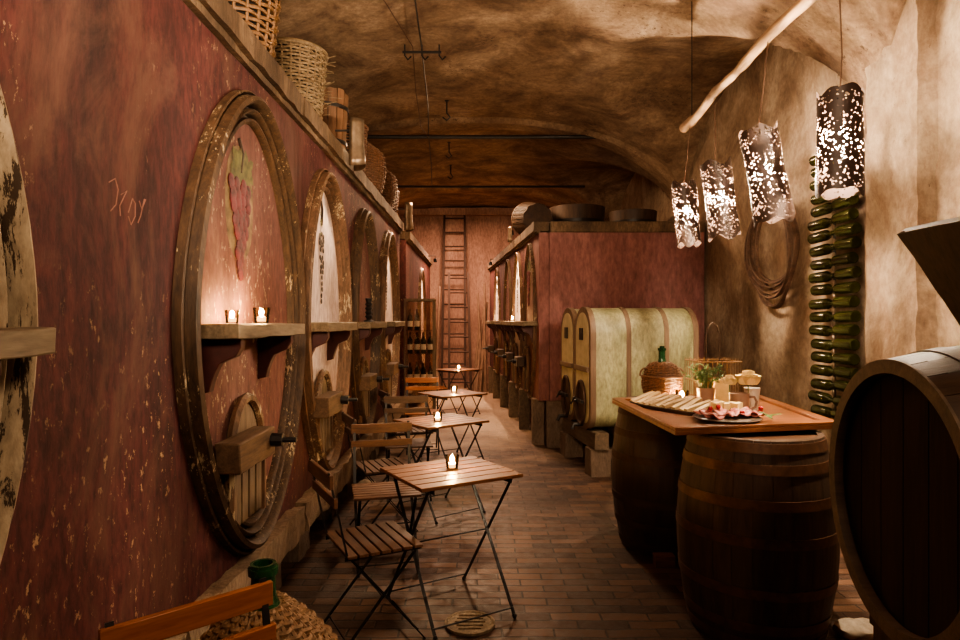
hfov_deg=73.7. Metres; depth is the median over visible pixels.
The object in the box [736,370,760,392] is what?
rose
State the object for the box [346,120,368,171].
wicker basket
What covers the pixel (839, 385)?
wine bottle
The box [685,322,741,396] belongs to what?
wire basket
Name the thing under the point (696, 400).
bread slice
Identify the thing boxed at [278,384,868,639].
floor
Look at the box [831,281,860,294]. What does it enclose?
wine bottle
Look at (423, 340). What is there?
wine bottle
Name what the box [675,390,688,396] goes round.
votive candle
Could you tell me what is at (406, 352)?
shelf
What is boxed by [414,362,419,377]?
wine bottle
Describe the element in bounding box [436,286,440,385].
wooden pole
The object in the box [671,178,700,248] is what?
pendant lamp
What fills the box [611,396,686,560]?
barrel
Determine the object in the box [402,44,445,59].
bracket
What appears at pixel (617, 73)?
ceiling
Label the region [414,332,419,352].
wine bottle
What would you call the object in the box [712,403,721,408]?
cheese cube
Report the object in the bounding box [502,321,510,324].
wall shelf
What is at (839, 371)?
wine bottle
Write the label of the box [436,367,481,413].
bistro table
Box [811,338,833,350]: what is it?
wine bottle
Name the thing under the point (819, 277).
wine bottle
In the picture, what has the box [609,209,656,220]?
wooden vat
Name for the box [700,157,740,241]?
pendant lamp
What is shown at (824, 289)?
wine bottle
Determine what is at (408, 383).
shelf
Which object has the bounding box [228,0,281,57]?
wicker basket
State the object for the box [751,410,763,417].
ham slice
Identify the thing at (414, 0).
wire
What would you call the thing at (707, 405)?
bread slice
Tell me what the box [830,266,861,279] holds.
wine bottle
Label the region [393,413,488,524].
bistro table
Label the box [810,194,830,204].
wine bottle
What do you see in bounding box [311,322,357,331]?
wall shelf
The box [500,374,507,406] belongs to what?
support post
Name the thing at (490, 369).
support post
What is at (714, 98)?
lamp cord
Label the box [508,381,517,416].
support post
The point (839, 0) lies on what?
lamp cord
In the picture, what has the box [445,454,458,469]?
votive candle
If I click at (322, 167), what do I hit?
tank
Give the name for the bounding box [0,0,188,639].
wall
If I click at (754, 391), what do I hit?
tumbler
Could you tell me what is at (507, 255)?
tank
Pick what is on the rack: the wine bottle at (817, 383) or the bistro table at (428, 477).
the wine bottle at (817, 383)
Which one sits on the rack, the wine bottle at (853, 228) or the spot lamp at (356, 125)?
the wine bottle at (853, 228)
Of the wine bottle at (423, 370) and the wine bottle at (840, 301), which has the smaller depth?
the wine bottle at (840, 301)
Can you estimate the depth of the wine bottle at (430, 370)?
9.16 m
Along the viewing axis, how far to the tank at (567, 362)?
6.88 m
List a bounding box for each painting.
[225,138,252,280]
[319,202,324,303]
[517,263,517,311]
[526,257,530,305]
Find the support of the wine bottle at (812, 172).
on the rack
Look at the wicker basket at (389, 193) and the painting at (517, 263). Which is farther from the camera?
the painting at (517, 263)
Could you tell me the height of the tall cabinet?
1.813 m
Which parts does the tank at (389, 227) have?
oval panel, hatch door, hatch frame, oval moulding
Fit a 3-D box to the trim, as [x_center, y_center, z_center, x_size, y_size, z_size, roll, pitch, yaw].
[-0.150,-2.510,14.880,5.512,0.172,0.216,0,0,0]
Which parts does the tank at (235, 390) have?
oval moulding, hatch door, oval panel, hatch frame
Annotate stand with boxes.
[560,418,611,476]
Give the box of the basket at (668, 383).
[641,374,683,394]
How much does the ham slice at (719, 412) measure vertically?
0.040 m
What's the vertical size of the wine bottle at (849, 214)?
0.083 m
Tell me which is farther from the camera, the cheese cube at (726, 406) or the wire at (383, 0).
the wire at (383, 0)
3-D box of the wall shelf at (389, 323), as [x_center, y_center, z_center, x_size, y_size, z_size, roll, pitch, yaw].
[-1.006,0.045,7.346,0.200,0.064,0.912,0,0,0]
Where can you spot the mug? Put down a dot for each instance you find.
(743, 397)
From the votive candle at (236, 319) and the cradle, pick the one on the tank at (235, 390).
the votive candle at (236, 319)
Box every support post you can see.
[488,366,493,392]
[493,369,499,397]
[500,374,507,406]
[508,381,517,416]
[519,389,529,429]
[531,398,543,444]
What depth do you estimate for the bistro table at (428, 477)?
3.31 m
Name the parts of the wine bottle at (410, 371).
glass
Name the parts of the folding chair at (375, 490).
leg, backrest, seat, leg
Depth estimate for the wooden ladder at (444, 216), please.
14.51 m
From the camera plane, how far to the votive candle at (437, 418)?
4.99 m
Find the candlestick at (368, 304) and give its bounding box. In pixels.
[364,298,372,321]
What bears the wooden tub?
on the tank at (362, 198)
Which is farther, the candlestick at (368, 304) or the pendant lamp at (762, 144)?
the candlestick at (368, 304)
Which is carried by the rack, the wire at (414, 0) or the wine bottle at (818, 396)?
the wine bottle at (818, 396)
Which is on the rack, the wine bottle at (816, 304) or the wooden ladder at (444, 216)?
the wine bottle at (816, 304)
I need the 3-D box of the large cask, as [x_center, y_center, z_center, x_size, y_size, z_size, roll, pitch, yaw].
[1.539,0.464,1.611,0.956,0.850,0.850,0,0,6]
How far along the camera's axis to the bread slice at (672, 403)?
3.62 m
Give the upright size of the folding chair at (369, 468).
0.838 m
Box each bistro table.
[380,456,522,639]
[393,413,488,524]
[417,389,487,459]
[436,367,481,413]
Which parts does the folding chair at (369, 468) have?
backrest, leg, seat rail, leg, seat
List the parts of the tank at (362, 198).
hatch frame, oval panel, hatch door, oval moulding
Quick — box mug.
[729,392,757,410]
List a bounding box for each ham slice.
[693,409,710,414]
[699,409,712,414]
[709,412,724,419]
[712,407,726,415]
[725,410,739,415]
[733,406,748,410]
[734,408,751,416]
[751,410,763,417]
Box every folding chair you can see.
[98,577,275,639]
[308,457,425,639]
[342,411,417,530]
[351,421,421,576]
[378,389,432,480]
[384,395,432,501]
[405,377,439,454]
[415,363,447,413]
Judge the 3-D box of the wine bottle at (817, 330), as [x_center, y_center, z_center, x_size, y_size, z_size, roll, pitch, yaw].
[2.560,0.080,4.761,0.083,0.083,0.302,0,1,0]
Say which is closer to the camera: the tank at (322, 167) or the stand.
the tank at (322, 167)
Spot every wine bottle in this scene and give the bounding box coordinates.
[407,309,412,329]
[407,332,412,352]
[407,362,412,377]
[414,309,419,329]
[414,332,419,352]
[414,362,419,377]
[421,332,425,352]
[421,362,425,376]
[428,332,432,352]
[428,362,432,376]
[807,217,832,231]
[807,230,832,243]
[808,271,833,283]
[808,390,832,403]
[809,153,829,165]
[809,175,829,190]
[809,243,835,257]
[809,298,832,309]
[809,311,833,322]
[809,325,833,336]
[810,164,823,177]
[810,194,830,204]
[810,202,832,217]
[810,258,832,270]
[810,284,832,295]
[810,364,833,376]
[810,378,833,390]
[810,404,832,417]
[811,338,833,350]
[811,351,832,363]
[827,208,858,223]
[828,295,859,307]
[828,324,859,335]
[828,395,841,405]
[829,310,861,322]
[830,222,861,236]
[830,236,861,250]
[830,252,858,265]
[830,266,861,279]
[830,366,858,379]
[830,380,848,391]
[830,408,836,418]
[831,193,858,209]
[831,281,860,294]
[831,338,859,350]
[832,353,859,365]
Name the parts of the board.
frame rail, frame rail, frame rail, frame rail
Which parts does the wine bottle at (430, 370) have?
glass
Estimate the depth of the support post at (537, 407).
7.72 m
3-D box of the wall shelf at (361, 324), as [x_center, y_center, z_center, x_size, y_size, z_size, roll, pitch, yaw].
[-1.004,0.044,5.803,0.197,0.064,0.915,0,0,0]
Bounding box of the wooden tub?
[322,87,348,150]
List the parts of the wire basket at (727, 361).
loop handle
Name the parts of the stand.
stand leg, stand leg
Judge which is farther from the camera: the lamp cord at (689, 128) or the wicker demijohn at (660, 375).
the lamp cord at (689, 128)
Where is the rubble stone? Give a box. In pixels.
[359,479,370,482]
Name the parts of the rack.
post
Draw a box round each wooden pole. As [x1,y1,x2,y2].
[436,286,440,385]
[472,320,480,390]
[475,309,483,391]
[477,293,483,391]
[478,302,487,391]
[483,284,486,391]
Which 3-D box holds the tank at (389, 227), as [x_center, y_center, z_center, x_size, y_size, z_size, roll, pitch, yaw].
[-1.893,0.093,7.741,2.147,2.847,2.020,0,0,0]
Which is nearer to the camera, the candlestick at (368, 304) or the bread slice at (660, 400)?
the bread slice at (660, 400)
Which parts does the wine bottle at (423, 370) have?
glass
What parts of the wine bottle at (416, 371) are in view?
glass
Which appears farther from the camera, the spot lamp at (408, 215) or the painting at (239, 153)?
the spot lamp at (408, 215)
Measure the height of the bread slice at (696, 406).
0.070 m
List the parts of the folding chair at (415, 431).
backrest, seat, seat rail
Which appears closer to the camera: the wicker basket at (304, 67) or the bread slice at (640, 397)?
the bread slice at (640, 397)
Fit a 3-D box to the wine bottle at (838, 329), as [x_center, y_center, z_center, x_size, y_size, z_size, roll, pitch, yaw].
[2.560,0.070,4.523,0.083,0.083,0.302,0,0,0]
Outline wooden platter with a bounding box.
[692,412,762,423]
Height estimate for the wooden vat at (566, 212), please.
0.500 m
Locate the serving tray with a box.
[629,401,714,415]
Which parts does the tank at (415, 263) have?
oval moulding, oval panel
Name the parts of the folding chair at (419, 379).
backrest, seat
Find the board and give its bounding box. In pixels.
[612,395,833,434]
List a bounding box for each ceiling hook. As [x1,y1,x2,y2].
[442,100,449,120]
[446,142,451,158]
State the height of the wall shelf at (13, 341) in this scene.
0.063 m
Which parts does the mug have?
handle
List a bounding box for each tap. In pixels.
[556,414,567,420]
[570,422,582,429]
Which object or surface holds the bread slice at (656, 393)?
on the serving tray
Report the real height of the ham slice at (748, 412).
0.035 m
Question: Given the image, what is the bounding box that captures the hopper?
[898,216,959,324]
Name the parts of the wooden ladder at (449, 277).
rail, rail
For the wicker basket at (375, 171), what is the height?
0.660 m
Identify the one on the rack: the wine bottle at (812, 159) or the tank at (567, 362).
the wine bottle at (812, 159)
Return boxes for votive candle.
[224,310,239,323]
[253,307,269,323]
[433,411,442,421]
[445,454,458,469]
[451,386,457,392]
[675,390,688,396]
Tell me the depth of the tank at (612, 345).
6.23 m
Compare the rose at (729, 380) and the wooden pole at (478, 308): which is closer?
the rose at (729, 380)
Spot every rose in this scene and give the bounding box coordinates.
[721,375,737,391]
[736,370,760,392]
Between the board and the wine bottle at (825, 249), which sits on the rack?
the wine bottle at (825, 249)
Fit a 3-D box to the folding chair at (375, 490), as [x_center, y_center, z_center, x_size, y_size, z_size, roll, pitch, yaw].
[-0.598,1.093,4.020,0.400,0.838,0.467,0,0,-14]
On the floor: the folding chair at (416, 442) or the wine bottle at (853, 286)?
the folding chair at (416, 442)
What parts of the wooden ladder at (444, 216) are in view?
rail, rail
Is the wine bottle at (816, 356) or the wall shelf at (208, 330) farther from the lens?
the wine bottle at (816, 356)
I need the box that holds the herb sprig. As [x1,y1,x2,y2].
[758,411,781,418]
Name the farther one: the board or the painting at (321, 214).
the painting at (321, 214)
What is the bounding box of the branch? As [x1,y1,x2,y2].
[679,0,815,131]
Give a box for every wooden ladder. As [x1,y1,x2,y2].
[441,215,465,387]
[448,272,471,390]
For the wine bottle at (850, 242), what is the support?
on the rack
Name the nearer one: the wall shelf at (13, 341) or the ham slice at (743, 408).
the wall shelf at (13, 341)
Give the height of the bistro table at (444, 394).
0.721 m
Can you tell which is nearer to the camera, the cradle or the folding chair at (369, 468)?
the cradle
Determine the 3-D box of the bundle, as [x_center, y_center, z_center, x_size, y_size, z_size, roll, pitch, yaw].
[2.605,-0.575,5.688,0.171,0.953,0.977,0,0,0]
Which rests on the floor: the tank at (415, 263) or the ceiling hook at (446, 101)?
the tank at (415, 263)
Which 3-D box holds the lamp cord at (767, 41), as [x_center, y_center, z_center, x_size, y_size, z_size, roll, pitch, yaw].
[1.511,-1.246,3.420,0.062,0.502,0.007,0,0,0]
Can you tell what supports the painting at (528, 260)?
attached to the tank at (533, 330)
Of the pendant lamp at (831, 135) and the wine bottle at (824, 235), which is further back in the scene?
the wine bottle at (824, 235)
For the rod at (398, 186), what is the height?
0.045 m
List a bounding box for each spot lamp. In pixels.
[335,117,365,170]
[398,202,413,231]
[507,226,516,242]
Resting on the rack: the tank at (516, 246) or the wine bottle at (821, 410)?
the wine bottle at (821, 410)
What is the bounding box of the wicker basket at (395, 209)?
[393,190,399,213]
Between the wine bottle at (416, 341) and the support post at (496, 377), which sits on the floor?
the support post at (496, 377)
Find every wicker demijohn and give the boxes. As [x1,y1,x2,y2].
[200,558,337,639]
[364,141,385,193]
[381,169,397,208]
[639,346,684,394]
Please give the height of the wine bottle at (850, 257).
0.083 m
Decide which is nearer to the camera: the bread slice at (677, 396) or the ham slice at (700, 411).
the ham slice at (700, 411)
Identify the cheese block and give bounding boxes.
[711,379,728,401]
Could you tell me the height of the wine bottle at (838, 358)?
0.083 m
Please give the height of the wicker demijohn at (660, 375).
0.348 m
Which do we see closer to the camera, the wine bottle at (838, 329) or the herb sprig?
the herb sprig
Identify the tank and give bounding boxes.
[167,0,307,639]
[281,98,357,561]
[339,170,389,496]
[369,195,408,459]
[399,231,432,418]
[482,252,503,374]
[491,244,513,381]
[498,234,524,389]
[508,221,548,400]
[556,308,578,420]
[570,307,698,429]
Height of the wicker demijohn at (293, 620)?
0.703 m
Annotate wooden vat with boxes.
[549,204,604,220]
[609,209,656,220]
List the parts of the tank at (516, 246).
hatch frame, hatch door, oval panel, oval moulding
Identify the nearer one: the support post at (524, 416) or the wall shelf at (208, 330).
the wall shelf at (208, 330)
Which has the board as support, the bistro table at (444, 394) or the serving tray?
the serving tray
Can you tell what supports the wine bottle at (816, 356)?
on the rack
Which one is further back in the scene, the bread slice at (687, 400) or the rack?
the rack
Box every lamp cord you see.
[684,128,689,184]
[714,98,715,160]
[758,41,767,126]
[839,0,842,84]
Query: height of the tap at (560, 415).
0.077 m
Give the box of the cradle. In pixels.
[869,613,890,639]
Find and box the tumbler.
[744,387,759,410]
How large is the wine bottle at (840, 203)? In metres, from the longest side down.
0.302 x 0.083 x 0.083 m
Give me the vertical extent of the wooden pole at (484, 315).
2.313 m
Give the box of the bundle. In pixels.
[744,201,799,308]
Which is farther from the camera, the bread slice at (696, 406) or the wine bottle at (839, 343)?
the wine bottle at (839, 343)
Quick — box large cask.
[829,345,959,639]
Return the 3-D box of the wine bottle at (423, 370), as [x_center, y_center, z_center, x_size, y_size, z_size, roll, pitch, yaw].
[-0.810,0.753,9.150,0.075,0.302,0.076,0,0,10]
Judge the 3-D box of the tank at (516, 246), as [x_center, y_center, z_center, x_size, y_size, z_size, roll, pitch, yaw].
[0.486,-0.083,9.249,0.414,2.186,1.090,0,0,-5]
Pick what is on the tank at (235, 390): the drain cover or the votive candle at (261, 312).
the votive candle at (261, 312)
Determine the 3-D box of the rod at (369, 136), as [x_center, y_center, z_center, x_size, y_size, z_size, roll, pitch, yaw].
[-0.175,-2.417,8.450,4.150,0.057,0.052,0,0,0]
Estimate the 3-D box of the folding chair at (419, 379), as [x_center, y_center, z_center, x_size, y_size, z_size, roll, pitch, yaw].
[-0.663,1.093,7.391,0.400,0.838,0.467,0,0,-6]
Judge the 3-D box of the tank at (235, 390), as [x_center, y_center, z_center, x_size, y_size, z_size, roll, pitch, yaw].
[-1.894,0.093,3.021,2.148,2.847,1.551,0,0,0]
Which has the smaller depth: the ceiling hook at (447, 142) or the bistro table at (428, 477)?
the bistro table at (428, 477)
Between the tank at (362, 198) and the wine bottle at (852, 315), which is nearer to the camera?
the wine bottle at (852, 315)
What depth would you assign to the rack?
4.63 m
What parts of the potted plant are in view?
plant pot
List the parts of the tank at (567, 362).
name plate, panel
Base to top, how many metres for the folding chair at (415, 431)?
0.838 m
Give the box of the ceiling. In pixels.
[276,0,904,220]
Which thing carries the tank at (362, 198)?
on the floor
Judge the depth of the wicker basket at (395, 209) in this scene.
8.37 m
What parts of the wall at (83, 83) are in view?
oval moulding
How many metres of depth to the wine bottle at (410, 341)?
9.12 m
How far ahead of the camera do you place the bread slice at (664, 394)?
3.78 m
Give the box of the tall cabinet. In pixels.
[403,299,435,417]
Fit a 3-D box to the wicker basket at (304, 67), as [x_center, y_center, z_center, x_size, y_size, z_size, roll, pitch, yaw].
[-1.269,-1.591,4.393,0.564,0.517,0.574,0,0,6]
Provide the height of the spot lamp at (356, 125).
0.375 m
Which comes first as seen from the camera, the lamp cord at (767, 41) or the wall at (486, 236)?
the lamp cord at (767, 41)
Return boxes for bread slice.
[630,390,654,402]
[637,391,660,403]
[642,392,667,404]
[648,393,674,405]
[655,394,681,406]
[662,396,688,407]
[671,396,694,409]
[679,397,701,410]
[684,399,711,411]
[692,399,718,411]
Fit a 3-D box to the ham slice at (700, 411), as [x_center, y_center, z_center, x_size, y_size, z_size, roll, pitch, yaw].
[1.137,0.463,3.200,0.084,0.034,0.071,0,0,2]
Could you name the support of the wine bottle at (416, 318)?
on the tall cabinet
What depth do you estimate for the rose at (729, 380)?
3.47 m
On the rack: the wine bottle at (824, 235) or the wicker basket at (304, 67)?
the wine bottle at (824, 235)
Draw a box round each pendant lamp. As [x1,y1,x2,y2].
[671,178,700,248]
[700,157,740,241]
[739,122,795,227]
[815,82,864,199]
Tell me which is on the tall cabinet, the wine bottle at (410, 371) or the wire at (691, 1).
the wine bottle at (410, 371)
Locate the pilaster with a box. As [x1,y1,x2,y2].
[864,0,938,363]
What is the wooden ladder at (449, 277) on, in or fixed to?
on the floor
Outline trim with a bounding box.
[397,208,548,215]
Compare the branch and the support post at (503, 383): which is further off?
the support post at (503, 383)
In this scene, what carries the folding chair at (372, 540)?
on the floor
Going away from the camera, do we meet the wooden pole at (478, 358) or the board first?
the board
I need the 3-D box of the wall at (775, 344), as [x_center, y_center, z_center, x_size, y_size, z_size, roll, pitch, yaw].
[2.801,-0.591,6.498,0.241,4.331,17.231,0,0,0]
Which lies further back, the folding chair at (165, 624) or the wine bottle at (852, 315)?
the wine bottle at (852, 315)
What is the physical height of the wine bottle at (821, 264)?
0.083 m
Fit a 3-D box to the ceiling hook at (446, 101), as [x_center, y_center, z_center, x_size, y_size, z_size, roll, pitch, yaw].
[-0.403,-2.521,7.699,0.098,0.257,0.055,0,0,-23]
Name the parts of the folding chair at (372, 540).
backrest, leg, seat, seat rail, leg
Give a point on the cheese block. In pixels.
(721, 390)
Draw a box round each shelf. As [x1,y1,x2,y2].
[0,327,59,356]
[201,323,304,338]
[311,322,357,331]
[358,321,386,328]
[385,321,404,326]
[406,352,434,353]
[408,383,432,384]
[494,321,501,324]
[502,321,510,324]
[511,321,537,325]
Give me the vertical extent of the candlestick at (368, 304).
0.212 m
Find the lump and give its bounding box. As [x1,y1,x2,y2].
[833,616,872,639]
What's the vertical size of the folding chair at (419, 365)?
0.838 m
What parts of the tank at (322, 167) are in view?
hatch door, hatch frame, oval panel, oval moulding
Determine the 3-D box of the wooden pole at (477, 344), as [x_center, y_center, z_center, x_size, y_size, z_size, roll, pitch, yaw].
[-0.073,0.762,13.894,0.068,1.520,0.664,0,0,11]
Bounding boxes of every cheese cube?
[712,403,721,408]
[723,403,729,409]
[731,403,740,408]
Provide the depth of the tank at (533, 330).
7.75 m
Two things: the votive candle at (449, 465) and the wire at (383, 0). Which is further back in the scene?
the wire at (383, 0)
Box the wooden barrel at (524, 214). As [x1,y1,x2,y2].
[511,202,552,233]
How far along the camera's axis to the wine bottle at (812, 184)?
4.86 m
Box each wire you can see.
[383,0,428,137]
[414,0,431,181]
[691,1,691,114]
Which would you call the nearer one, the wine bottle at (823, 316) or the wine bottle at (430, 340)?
the wine bottle at (823, 316)
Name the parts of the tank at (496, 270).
hatch frame, hatch door, oval panel, oval moulding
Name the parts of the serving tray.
tray plate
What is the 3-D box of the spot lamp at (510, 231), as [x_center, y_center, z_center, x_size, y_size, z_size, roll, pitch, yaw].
[0.500,-1.251,9.350,0.200,0.233,0.118,0,0,0]
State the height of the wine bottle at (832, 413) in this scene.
0.083 m
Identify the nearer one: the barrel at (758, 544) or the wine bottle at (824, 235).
the barrel at (758, 544)
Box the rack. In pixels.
[831,198,835,419]
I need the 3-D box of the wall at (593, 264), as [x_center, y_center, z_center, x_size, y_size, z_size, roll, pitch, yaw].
[1.500,0.174,10.556,2.330,2.689,5.988,0,0,0]
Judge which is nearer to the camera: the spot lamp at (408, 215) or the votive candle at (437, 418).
the votive candle at (437, 418)
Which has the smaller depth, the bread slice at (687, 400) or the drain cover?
the drain cover
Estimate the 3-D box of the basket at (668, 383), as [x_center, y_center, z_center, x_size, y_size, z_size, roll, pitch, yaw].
[1.160,0.431,4.080,0.266,0.162,0.264,0,0,0]
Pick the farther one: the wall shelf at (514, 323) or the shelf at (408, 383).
the shelf at (408, 383)
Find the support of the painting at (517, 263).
attached to the tank at (516, 246)
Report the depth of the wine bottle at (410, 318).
9.12 m
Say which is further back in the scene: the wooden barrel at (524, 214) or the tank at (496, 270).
the tank at (496, 270)
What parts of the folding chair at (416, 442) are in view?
backrest, seat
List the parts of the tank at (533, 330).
hatch frame, hatch door, oval panel, oval moulding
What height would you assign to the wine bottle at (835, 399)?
0.083 m
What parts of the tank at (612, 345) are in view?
name plate, panel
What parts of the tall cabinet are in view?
panel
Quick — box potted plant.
[681,363,724,400]
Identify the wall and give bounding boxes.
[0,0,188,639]
[399,207,519,384]
[544,221,704,447]
[621,0,959,450]
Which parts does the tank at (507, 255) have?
hatch frame, oval moulding, oval panel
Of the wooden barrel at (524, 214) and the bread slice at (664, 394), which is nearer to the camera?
the bread slice at (664, 394)
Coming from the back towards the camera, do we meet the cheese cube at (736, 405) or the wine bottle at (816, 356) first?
the wine bottle at (816, 356)
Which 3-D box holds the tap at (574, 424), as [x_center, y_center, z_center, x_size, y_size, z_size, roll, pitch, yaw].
[0.962,1.059,6.389,0.128,0.077,0.040,0,0,-8]
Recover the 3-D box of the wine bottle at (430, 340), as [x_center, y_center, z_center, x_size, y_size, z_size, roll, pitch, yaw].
[-0.715,0.323,9.190,0.075,0.302,0.076,0,0,-30]
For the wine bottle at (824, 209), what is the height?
0.083 m
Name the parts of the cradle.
cradle leg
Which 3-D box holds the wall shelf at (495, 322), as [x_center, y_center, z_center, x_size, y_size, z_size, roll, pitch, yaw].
[0.374,0.045,10.383,0.198,0.064,1.004,0,0,-5]
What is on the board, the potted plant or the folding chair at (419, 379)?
the potted plant
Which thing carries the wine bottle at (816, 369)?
on the rack
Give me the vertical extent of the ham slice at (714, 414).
0.031 m
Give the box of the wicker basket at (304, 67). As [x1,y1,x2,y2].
[275,37,342,119]
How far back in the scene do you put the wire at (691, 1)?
4.86 m
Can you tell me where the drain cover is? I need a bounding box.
[445,610,494,636]
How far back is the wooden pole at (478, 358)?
13.61 m
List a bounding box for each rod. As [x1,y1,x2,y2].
[367,135,595,138]
[397,185,584,187]
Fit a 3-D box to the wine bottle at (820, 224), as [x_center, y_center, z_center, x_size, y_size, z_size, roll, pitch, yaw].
[2.560,-0.718,4.781,0.083,0.083,0.302,0,0,0]
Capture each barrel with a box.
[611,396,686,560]
[676,430,839,639]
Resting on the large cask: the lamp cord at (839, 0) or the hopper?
the hopper
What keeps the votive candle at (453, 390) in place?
on the bistro table at (444, 394)

